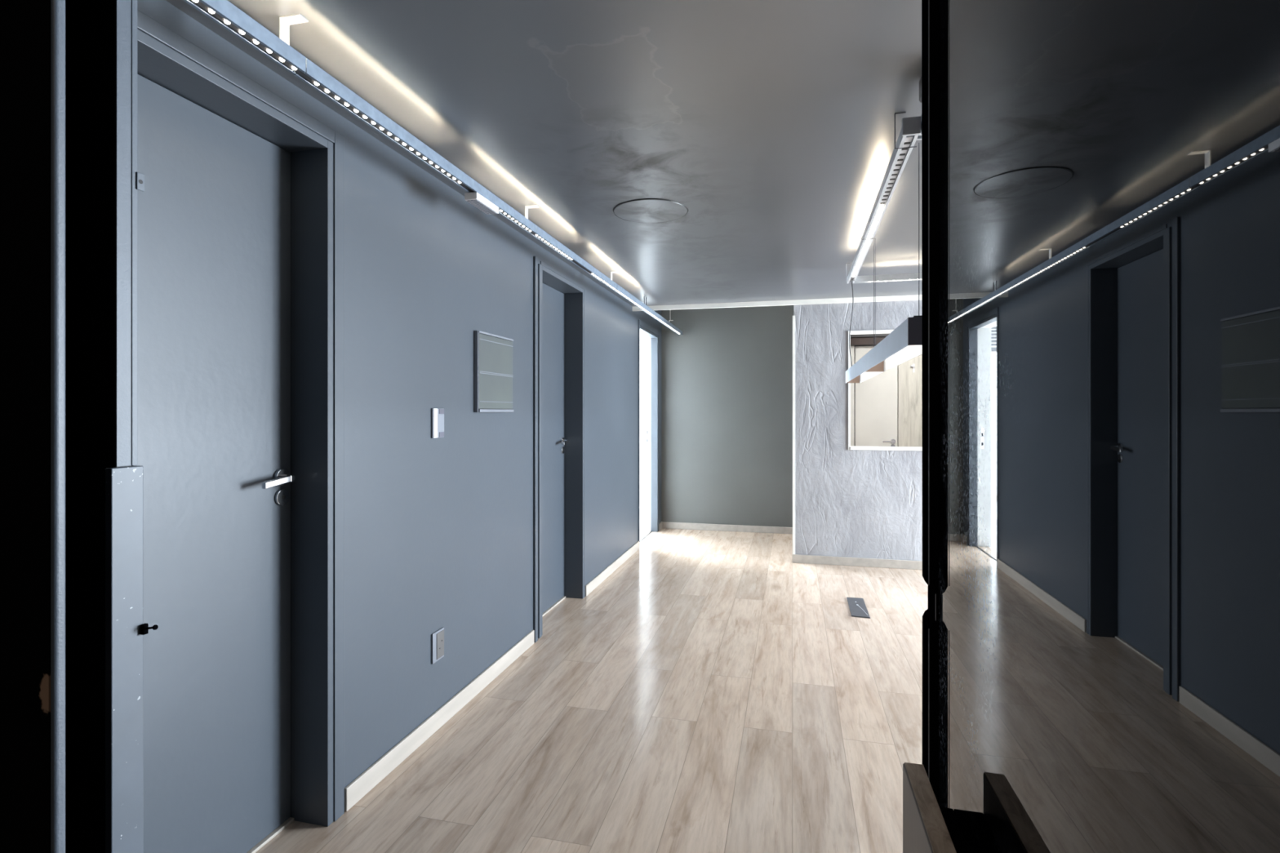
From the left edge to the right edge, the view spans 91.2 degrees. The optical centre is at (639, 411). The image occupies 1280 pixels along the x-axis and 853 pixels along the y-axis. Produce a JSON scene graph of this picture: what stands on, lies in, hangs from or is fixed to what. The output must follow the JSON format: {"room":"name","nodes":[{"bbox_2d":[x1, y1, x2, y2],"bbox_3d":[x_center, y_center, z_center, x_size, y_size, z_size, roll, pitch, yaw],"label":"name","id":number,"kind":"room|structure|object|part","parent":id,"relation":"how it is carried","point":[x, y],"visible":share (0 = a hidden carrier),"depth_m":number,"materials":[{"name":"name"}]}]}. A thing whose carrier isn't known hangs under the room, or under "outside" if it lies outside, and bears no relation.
{"room":"office corridor","nodes":[
{"label":"office corridor","id":0,"kind":"room"},
{"bbox_2d":[65,0,67,852],"bbox_3d":[-0.658,-0.025,0.309,1.715,2.620,0.790,0,0,14],"label":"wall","id":1,"kind":"structure","parent":0,"point":[66,1],"depth_m":0.64,"materials":[{"name":"grey paint"}]},
{"bbox_2d":[0,0,158,852],"bbox_3d":[-0.547,0.205,0.607,1.630,2.160,0.106,0,0,14],"label":"door frame","id":2,"kind":"structure","parent":1,"relation":"attached to","point":[106,628],"depth_m":0.62,"materials":[{"name":"black paint"}]},
{"bbox_3d":[-0.931,0.205,0.651,0.864,2.160,0.010,0,0,14],"label":"architrave","id":3,"kind":"part","parent":2,"relation":"part of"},
{"bbox_3d":[-0.520,0.670,0.633,0.009,1.229,0.032,0,0,14],"label":"plate","id":4,"kind":"part","parent":2,"relation":"part of","materials":[{"name":"paint"}]},
{"bbox_3d":[-0.518,-0.238,0.650,0.001,0.018,0.008,0,0,14],"label":"catch plate","id":5,"kind":"part","parent":2,"relation":"part of","materials":[{"name":"paint"}]},
{"bbox_2d":[902,0,1279,852],"bbox_3d":[0.200,0.235,0.258,0.062,2.100,0.867,0,0,13],"label":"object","id":6,"kind":"structure","parent":1,"relation":"in","point":[1100,179],"depth_m":0.31,"materials":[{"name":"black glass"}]},
{"bbox_3d":[0.234,0.419,0.491,0.018,0.173,0.206,0,0,13],"label":"pull handle","id":7,"kind":"part","parent":6,"relation":"part of","materials":[{"name":"brown wood"}]},
{"bbox_3d":[0.234,0.332,0.491,0.017,0.001,0.203,0,0,13],"label":"handle","id":8,"kind":"part","parent":6,"relation":"part of","materials":[{"name":"brown wood"}]},
{"bbox_2d":[137,0,661,787],"bbox_3d":[-0.581,-0.025,3.902,0.170,2.620,6.230,0,0,14],"label":"wall","id":9,"kind":"structure","parent":0,"point":[438,532],"depth_m":2.53,"materials":[{"name":"paint"}]},
{"bbox_2d":[133,9,344,852],"bbox_3d":[-1.137,0.203,1.591,0.179,2.165,0.895,0,0,14],"label":"door","id":10,"kind":"structure","parent":9,"relation":"in","point":[241,206],"depth_m":1.77,"materials":[{"name":"paint"}]},
{"bbox_3d":[-1.060,-0.860,1.550,0.009,0.040,0.852,0,0,14],"label":"casing","id":11,"kind":"part","parent":10,"relation":"part of","materials":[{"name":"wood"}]},
{"bbox_3d":[-1.085,0.208,1.869,0.048,0.031,0.124,0,0,14],"label":"lever","id":12,"kind":"part","parent":10,"relation":"part of","materials":[{"name":"silver metal"}]},
{"bbox_3d":[-1.100,0.202,1.927,0.012,0.052,0.052,0,0,14],"label":"handle","id":13,"kind":"part","parent":10,"relation":"part of","materials":[{"name":"silver metal"}]},
{"bbox_3d":[-0.954,0.203,1.985,0.009,2.165,0.043,0,0,14],"label":"casing","id":14,"kind":"part","parent":10,"relation":"part of","materials":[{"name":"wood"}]},
{"bbox_2d":[431,626,444,664],"bbox_3d":[-0.818,0.948,2.541,0.011,0.120,0.084,0,0,14],"label":"wall outlet","id":15,"kind":"object","parent":9,"relation":"attached to","point":[437,637],"visible":1,"depth_m":2.53,"materials":[{"name":"white plastic"}]},
{"bbox_2d":[431,408,444,438],"bbox_3d":[-0.818,0.047,2.541,0.011,0.120,0.084,0,0,14],"label":"light switch","id":16,"kind":"object","parent":9,"relation":"attached to","point":[437,414],"visible":1,"depth_m":2.52,"materials":[{"name":"white plastic"}]},
{"bbox_2d":[473,330,513,412],"bbox_3d":[-0.696,-0.181,3.012,0.026,0.370,0.365,0,0,14],"label":"electrical panel","id":17,"kind":"object","parent":9,"relation":"attached to","point":[492,353],"visible":1,"depth_m":2.96,"materials":[{"name":"grey metal"}]},
{"bbox_3d":[-0.689,-0.361,3.013,0.009,0.010,0.359,0,0,14],"label":"trim","id":18,"kind":"part","parent":17,"relation":"part of","materials":[{"name":"grey metal"}]},
{"bbox_3d":[-0.688,-0.004,3.014,0.011,0.016,0.357,0,0,14],"label":"trim","id":19,"kind":"part","parent":17,"relation":"part of","materials":[{"name":"grey metal"}]},
{"bbox_2d":[344,521,662,811],"bbox_3d":[-0.351,1.248,4.460,0.012,0.075,5.038,0,0,14],"label":"baseboard","id":20,"kind":"structure","parent":9,"relation":"attached to","point":[357,788],"depth_m":2.55,"materials":[{"name":"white wood"}]},
{"bbox_2d":[533,256,585,642],"bbox_3d":[-0.565,0.211,3.935,0.184,2.148,0.884,0,0,14],"label":"door","id":21,"kind":"structure","parent":9,"relation":"in","point":[558,300],"depth_m":4.21,"materials":[{"name":"paint"}]},
{"bbox_3d":[-0.583,0.211,3.503,0.014,2.148,0.037,0,0,14],"label":"casing","id":22,"kind":"part","parent":21,"relation":"part of","materials":[{"name":"wood"}]},
{"bbox_3d":[-0.569,0.224,3.567,0.010,2.122,0.033,0,0,14],"label":"casing","id":23,"kind":"part","parent":21,"relation":"part of","materials":[{"name":"wood"}]},
{"bbox_3d":[-0.475,-0.850,3.964,0.006,0.020,0.784,0,0,14],"label":"casing","id":24,"kind":"part","parent":21,"relation":"part of","materials":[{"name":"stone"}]},
{"bbox_3d":[-0.512,0.208,4.229,0.048,0.031,0.124,0,0,14],"label":"lever","id":25,"kind":"part","parent":21,"relation":"part of","materials":[{"name":"silver metal"}]},
{"bbox_3d":[-0.385,0.223,4.335,0.006,2.125,0.020,0,0,14],"label":"casing","id":26,"kind":"part","parent":21,"relation":"part of","materials":[{"name":"wood"}]},
{"bbox_2d":[638,319,658,548],"bbox_3d":[0.002,0.212,6.323,0.200,2.145,0.900,0,0,14],"label":"door","id":27,"kind":"structure","parent":9,"relation":"in","point":[648,336],"depth_m":6.71,"materials":[{"name":"paint"}]},
{"bbox_3d":[-0.009,0.212,5.873,0.010,2.145,0.020,0,0,14],"label":"casing","id":28,"kind":"part","parent":27,"relation":"part of","materials":[{"name":"wood"}]},
{"bbox_3d":[0.077,0.255,6.721,0.027,0.200,0.004,0,0,14],"label":"strike plate","id":29,"kind":"part","parent":27,"relation":"part of","materials":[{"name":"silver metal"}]},
{"bbox_3d":[0.094,-0.835,6.298,0.010,0.050,0.855,0,0,14],"label":"casing","id":30,"kind":"part","parent":27,"relation":"part of","materials":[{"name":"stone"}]},
{"bbox_3d":[0.198,0.212,6.726,0.010,2.145,0.025,0,0,14],"label":"casing","id":31,"kind":"part","parent":27,"relation":"part of","materials":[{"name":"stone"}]},
{"bbox_2d":[165,0,921,306],"bbox_3d":[2.138,-1.138,2.236,5.900,0.394,5.635,0,0,14],"label":"ceiling","id":32,"kind":"structure","parent":0,"point":[771,122],"depth_m":2.01,"materials":[{"name":"grey paint"}]},
{"bbox_2d":[182,0,682,334],"bbox_3d":[-0.273,-1.083,3.821,0.062,0.503,6.177,0,0,14],"label":"rail","id":33,"kind":"object","parent":32,"relation":"hanging from","point":[225,14],"visible":1,"depth_m":1.74,"materials":[{"name":"metal"}]},
{"bbox_3d":[-0.926,-0.851,1.183,0.038,0.037,0.742,0,0,14],"label":"rail","id":34,"kind":"part","parent":33,"relation":"part of","materials":[{"name":"metal"}]},
{"bbox_3d":[-0.669,-0.851,2.240,0.038,0.037,1.427,0,0,14],"label":"rail","id":35,"kind":"part","parent":33,"relation":"part of","materials":[{"name":"metal"}]},
{"bbox_2d":[464,191,498,214],"bbox_3d":[-0.621,-0.817,2.469,0.052,0.030,0.185,0,0,14],"label":"emergency light","id":36,"kind":"object","parent":33,"relation":"attached to","point":[474,198],"visible":1,"depth_m":2.44,"materials":[{"name":"white plastic"}]},
{"bbox_3d":[-0.336,-0.851,3.612,0.038,0.037,1.392,0,0,14],"label":"rail","id":37,"kind":"part","parent":33,"relation":"part of","materials":[{"name":"metal"}]},
{"bbox_3d":[-0.058,-0.851,4.757,0.038,0.037,0.957,0,0,14],"label":"rail","id":38,"kind":"part","parent":33,"relation":"part of","materials":[{"name":"metal"}]},
{"bbox_3d":[0.250,-0.851,6.025,0.038,0.037,1.647,0,0,14],"label":"rail","id":39,"kind":"part","parent":33,"relation":"part of","materials":[{"name":"metal"}]},
{"bbox_2d":[845,111,921,382],"bbox_3d":[1.529,-0.569,2.961,0.927,0.752,2.556,0,0,14],"label":"light frame","id":40,"kind":"object","parent":32,"relation":"hanging from","point":[910,132],"depth_m":2.46,"materials":[{"name":"white metal"}]},
{"bbox_3d":[1.260,-0.234,3.705,0.003,0.080,1.244,0,0,14],"label":"panel","id":41,"kind":"part","parent":40,"relation":"part of","materials":[{"name":"blue metal"}]},
{"bbox_3d":[1.144,-0.512,3.058,0.097,0.638,2.556,0,0,14],"label":"pendant lamp","id":42,"kind":"part","parent":40,"relation":"part of","materials":[{"name":"white metal"}]},
{"bbox_3d":[0.947,-0.234,2.468,0.003,0.080,1.304,0,0,14],"label":"panel","id":43,"kind":"part","parent":40,"relation":"part of","materials":[{"name":"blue metal"}]},
{"bbox_3d":[1.189,-0.234,3.049,0.003,0.080,2.550,0,0,14],"label":"panel","id":44,"kind":"part","parent":40,"relation":"part of","materials":[{"name":"white paint"}]},
{"bbox_2d":[919,75,921,102],"bbox_3d":[0.840,-0.911,1.744,0.110,0.068,0.075,0,0,14],"label":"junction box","id":45,"kind":"object","parent":32,"relation":"attached to","point":[920,81],"visible":0.18,"depth_m":1.76,"materials":[{"name":"grey metal"}]},
{"bbox_2d":[255,528,928,852],"bbox_3d":[2.263,1.315,2.898,6.170,0.060,9.900,0,0,14],"label":"floor","id":46,"kind":"structure","parent":0,"point":[717,691],"depth_m":2.58,"materials":[{"name":"brown wood"}]},
{"bbox_2d":[846,597,870,618],"bbox_3d":[1.420,1.280,4.091,0.110,0.008,0.434,0,0,14],"label":"floor outlet","id":47,"kind":"object","parent":46,"relation":"on","point":[857,606],"visible":1,"depth_m":4.08,"materials":[{"name":"grey metal"}]},
{"bbox_2d":[661,305,793,527],"bbox_3d":[1.019,-0.025,6.781,1.920,2.620,0.120,0,0,14],"label":"wall","id":48,"kind":"structure","parent":0,"point":[726,381],"depth_m":6.74,"materials":[{"name":"grey paint"}]},
{"bbox_2d":[662,521,792,533],"bbox_3d":[1.068,1.250,6.701,1.688,0.070,0.012,0,0,14],"label":"baseboard","id":49,"kind":"structure","parent":48,"relation":"attached to","point":[760,529],"depth_m":6.73,"materials":[{"name":"white wood"}]},
{"bbox_2d":[793,300,922,560],"bbox_3d":[3.503,0.170,4.866,4.488,2.230,0.120,0,0,14],"label":"wall","id":50,"kind":"structure","parent":0,"point":[864,504],"depth_m":5.25,"materials":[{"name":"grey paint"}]},
{"bbox_2d":[632,294,921,311],"bbox_3d":[2.800,-0.925,4.961,5.900,0.040,0.022,0,0,14],"label":"trim","id":51,"kind":"structure","parent":50,"relation":"attached to","point":[914,297],"depth_m":5.33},
{"bbox_2d":[792,315,795,554],"bbox_3d":[1.322,0.200,5.393,0.020,2.030,0.124,0,0,14],"label":"trim","id":52,"kind":"structure","parent":50,"relation":"attached to","point":[793,317],"depth_m":5.33,"materials":[{"name":"white"}]},
{"bbox_2d":[792,554,922,569],"bbox_3d":[3.482,1.250,4.802,4.500,0.070,0.014,0,0,14],"label":"baseboard","id":53,"kind":"structure","parent":50,"relation":"attached to","point":[797,558],"depth_m":5.20,"materials":[{"name":"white wood"}]},
{"bbox_2d":[848,329,922,450],"bbox_3d":[2.259,-0.176,5.164,1.048,0.991,0.137,0,0,14],"label":"window","id":54,"kind":"structure","parent":50,"relation":"in","point":[871,331],"depth_m":5.22,"materials":[{"name":"white paint"}]},
{"bbox_3d":[2.259,-0.176,5.166,1.048,0.991,0.133,0,0,14],"label":"frame","id":55,"kind":"part","parent":54,"relation":"part of","materials":[{"name":"white paint"}]},
{"bbox_3d":[2.259,0.307,5.164,1.014,0.024,0.137,0,0,14],"label":"sill","id":56,"kind":"part","parent":54,"relation":"part of","materials":[{"name":"white paint"}]},
{"bbox_2d":[850,345,897,446],"bbox_3d":[4.067,-0.025,6.684,4.250,2.620,1.130,0,0,14],"label":"wall","id":57,"kind":"structure","parent":0,"point":[851,345],"depth_m":7.42,"materials":[{"name":"white paint"}]},
{"bbox_2d":[850,336,886,345],"bbox_3d":[4.250,-0.835,7.078,3.880,0.090,0.073,0,0,14],"label":"trim","id":58,"kind":"structure","parent":57,"relation":"attached to","point":[854,340],"depth_m":7.43,"materials":[{"name":"brown wood"}]},
{"bbox_2d":[850,333,888,337],"bbox_3d":[4.248,-0.978,7.066,3.880,0.195,0.098,0,0,14],"label":"trim","id":59,"kind":"structure","parent":57,"relation":"attached to","point":[864,335],"depth_m":7.39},
{"bbox_2d":[850,346,897,446],"bbox_3d":[2.766,0.248,7.463,0.563,2.073,0.100,0,0,14],"label":"door","id":60,"kind":"structure","parent":57,"relation":"in","point":[873,401],"depth_m":7.47,"materials":[{"name":"beige wood"}]},
{"bbox_3d":[2.531,0.248,7.528,0.077,2.073,0.013,0,0,14],"label":"casing","id":61,"kind":"part","parent":60,"relation":"part of","materials":[{"name":"white wood"}]},
{"bbox_3d":[2.929,0.353,7.399,0.131,0.019,0.053,0,0,14],"label":"lever","id":62,"kind":"part","parent":60,"relation":"part of","materials":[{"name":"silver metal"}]},
{"bbox_2d":[897,355,922,447],"bbox_3d":[3.913,0.248,7.184,1.785,2.074,0.029,0,0,14],"label":"cladding","id":63,"kind":"object","parent":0,"point":[909,383],"visible":0.07,"depth_m":7.35,"materials":[{"name":"grey wood"}]},
{"bbox_2d":[911,364,915,372],"bbox_3d":[3.190,-0.506,7.329,0.042,0.100,0.030,0,0,14],"label":"coat hook","id":64,"kind":"object","parent":63,"relation":"attached to","point":[913,365],"visible":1,"depth_m":7.33,"materials":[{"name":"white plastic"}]}
]}

